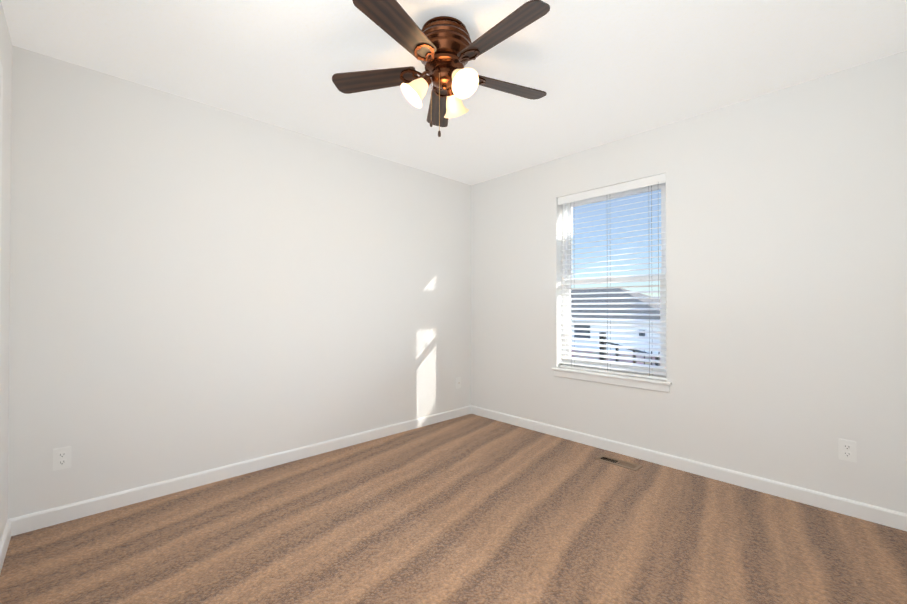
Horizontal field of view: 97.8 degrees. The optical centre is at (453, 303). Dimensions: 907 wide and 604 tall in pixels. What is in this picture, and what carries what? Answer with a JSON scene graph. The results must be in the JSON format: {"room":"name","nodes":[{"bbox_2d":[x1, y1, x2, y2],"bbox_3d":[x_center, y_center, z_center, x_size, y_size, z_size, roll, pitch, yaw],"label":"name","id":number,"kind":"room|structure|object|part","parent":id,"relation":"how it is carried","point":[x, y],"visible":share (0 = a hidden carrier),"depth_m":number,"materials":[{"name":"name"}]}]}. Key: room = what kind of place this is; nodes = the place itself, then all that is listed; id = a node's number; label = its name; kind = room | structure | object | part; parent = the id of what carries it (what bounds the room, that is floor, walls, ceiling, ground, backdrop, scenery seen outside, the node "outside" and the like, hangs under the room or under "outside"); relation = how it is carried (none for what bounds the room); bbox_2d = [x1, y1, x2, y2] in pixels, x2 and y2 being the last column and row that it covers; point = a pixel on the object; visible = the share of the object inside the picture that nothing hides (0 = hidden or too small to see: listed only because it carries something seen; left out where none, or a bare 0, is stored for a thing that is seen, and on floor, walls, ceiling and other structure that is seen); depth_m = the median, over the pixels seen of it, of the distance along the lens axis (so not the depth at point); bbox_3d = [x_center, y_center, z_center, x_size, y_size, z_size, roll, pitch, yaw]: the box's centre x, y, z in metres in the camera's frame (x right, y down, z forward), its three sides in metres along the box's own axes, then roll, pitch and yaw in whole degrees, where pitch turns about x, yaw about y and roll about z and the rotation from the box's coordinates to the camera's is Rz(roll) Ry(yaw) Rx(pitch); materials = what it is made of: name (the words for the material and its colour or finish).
{"room":"empty bedroom","nodes":[
{"label":"empty bedroom","id":0,"kind":"room"},
{"bbox_2d":[0,0,11,540],"bbox_3d":[-1.158,-0.081,0.778,0.120,2.440,3.160,0,-1,-44],"label":"wall","id":1,"kind":"structure","parent":0,"point":[5,51],"depth_m":1.84,"materials":[{"name":"white paint"}]},
{"bbox_2d":[0,61,2,323],"bbox_3d":[-1.255,0.085,0.891,0.137,2.110,1.860,0,-1,-44],"label":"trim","id":2,"kind":"structure","parent":1,"relation":"attached to","point":[1,92],"depth_m":1.60,"materials":[{"name":"white"}]},
{"bbox_2d":[0,519,10,572],"bbox_3d":[-2.026,1.105,1.778,0.013,0.085,0.500,0,-1,-44],"label":"baseboard","id":3,"kind":"structure","parent":1,"relation":"attached to","point":[5,540],"depth_m":1.80,"materials":[{"name":"white wood"}]},
{"bbox_2d":[8,45,470,518],"bbox_3d":[-1.311,-0.063,2.921,4.310,2.440,0.160,0,-1,-44],"label":"wall","id":4,"kind":"structure","parent":0,"point":[195,286],"depth_m":2.52,"materials":[{"name":"white paint"}]},
{"bbox_2d":[53,446,70,470],"bbox_3d":[-2.062,0.815,2.085,0.070,0.114,0.009,0,-1,-44],"label":"electrical outlet","id":5,"kind":"object","parent":4,"relation":"attached to","point":[62,458],"visible":1,"depth_m":2.08,"materials":[{"name":"white plastic"}]},
{"bbox_2d":[9,405,470,535],"bbox_3d":[-1.002,1.116,3.086,3.300,0.085,0.013,0,-1,-44],"label":"baseboard","id":6,"kind":"structure","parent":4,"relation":"attached to","point":[50,517],"depth_m":2.51,"materials":[{"name":"white wood"}]},
{"bbox_2d":[456,377,460,388],"bbox_3d":[0.054,0.817,4.090,0.070,0.114,0.014,0,-1,-44],"label":"electrical outlet","id":7,"kind":"object","parent":4,"relation":"attached to","point":[458,382],"visible":1,"depth_m":4.09,"materials":[{"name":"white plastic"}]},
{"bbox_2d":[0,414,906,603],"bbox_3d":[-0.168,1.207,1.706,4.310,0.120,3.480,0,-1,-44],"label":"floor","id":8,"kind":"structure","parent":0,"point":[471,509],"depth_m":1.93,"materials":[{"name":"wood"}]},
{"bbox_2d":[594,455,642,470],"bbox_3d":[1.196,1.154,2.877,0.115,0.008,0.305,0,-1,-44],"label":"air vent register","id":9,"kind":"object","parent":8,"relation":"on","point":[621,463],"visible":1,"depth_m":2.87,"materials":[{"name":"brown metal"}]},
{"bbox_2d":[1,0,906,184],"bbox_3d":[-0.168,-1.353,1.728,4.310,0.120,3.480,0,-1,-44],"label":"ceiling","id":10,"kind":"structure","parent":0,"point":[600,72],"depth_m":2.08,"materials":[{"name":"paint"}]},
{"bbox_2d":[332,0,549,136],"bbox_3d":[-0.018,-1.027,1.844,1.092,0.530,1.051,0,-1,-44],"label":"fan","id":11,"kind":"object","parent":10,"relation":"hanging from","point":[444,50],"visible":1,"depth_m":1.79,"materials":[{"name":"brown wood"}]},
{"bbox_3d":[-0.386,-1.103,1.949,0.430,0.006,0.130,0,-13,12],"label":"blade","id":12,"kind":"part","parent":11,"relation":"part of","materials":[{"name":"brown wood"}]},
{"label":"blade","id":13,"kind":"part","parent":11,"relation":"part of","materials":[{"name":"brown wood"}]},
{"bbox_3d":[-0.080,-1.101,2.224,0.130,0.006,0.430,12,-2,-6],"label":"blade","id":14,"kind":"part","parent":11,"relation":"part of","materials":[{"name":"brown wood"}]},
{"bbox_3d":[-0.043,-1.154,1.876,0.260,0.276,0.260,0,-1,-44],"label":"motor","id":15,"kind":"part","parent":11,"relation":"part of","materials":[{"name":"brown metal"}]},
{"bbox_3d":[0.191,-1.106,1.616,0.130,0.006,0.430,-16,10,-41],"label":"blade","id":16,"kind":"part","parent":11,"relation":"part of","materials":[{"name":"brown wood"}]},
{"bbox_3d":[0.277,-1.103,2.018,0.430,0.006,0.130,0,11,-24],"label":"blade","id":17,"kind":"part","parent":11,"relation":"part of","materials":[{"name":"brown wood"}]},
{"bbox_2d":[471,51,906,513],"bbox_3d":[1.336,-0.061,3.146,0.160,2.440,3.160,0,-1,-44],"label":"wall","id":18,"kind":"structure","parent":0,"point":[786,285],"depth_m":2.46,"materials":[{"name":"white paint"}]},
{"bbox_2d":[551,367,671,392],"bbox_3d":[1.236,0.598,3.172,0.118,0.078,0.965,0,-1,-44],"label":"window sill","id":19,"kind":"structure","parent":18,"relation":"attached to","point":[658,385],"depth_m":3.08,"materials":[{"name":"white wood"}]},
{"bbox_2d":[562,182,666,376],"bbox_3d":[1.307,-0.190,3.247,0.086,1.500,0.895,0,-1,-44],"label":"window","id":20,"kind":"structure","parent":18,"relation":"in","point":[616,266],"depth_m":3.27,"materials":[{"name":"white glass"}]},
{"bbox_2d":[558,173,666,379],"bbox_3d":[1.249,-0.193,3.192,0.076,1.496,0.889,0,-1,-44],"label":"window blinds","id":21,"kind":"object","parent":20,"relation":"attached to","point":[636,184],"visible":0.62,"depth_m":3.15,"materials":[{"name":"white plastic"}]},
{"bbox_3d":[1.307,-0.190,3.247,0.086,1.500,0.895,0,-1,-44],"label":"window sash","id":22,"kind":"part","parent":20,"relation":"part of","materials":[{"name":"white plastic"}]},
{"bbox_2d":[471,405,906,530],"bbox_3d":[1.274,1.116,3.077,0.013,0.085,3.160,0,-1,-44],"label":"baseboard","id":23,"kind":"structure","parent":18,"relation":"attached to","point":[873,513],"depth_m":2.55,"materials":[{"name":"white wood"}]},
{"bbox_2d":[838,439,856,462],"bbox_3d":[2.150,0.801,2.160,0.009,0.114,0.070,0,-1,-44],"label":"electrical outlet","id":24,"kind":"object","parent":18,"relation":"attached to","point":[847,450],"visible":1,"depth_m":2.16,"materials":[{"name":"white plastic"}]},
{"label":"outside","id":25,"kind":"structure","parent":0,"visible":0},
{"bbox_2d":[571,288,659,365],"bbox_3d":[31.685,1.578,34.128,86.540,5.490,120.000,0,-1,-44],"label":"house","id":26,"kind":"structure","parent":25,"point":[617,317],"depth_m":17.48,"materials":[{"name":"white"}]}
]}

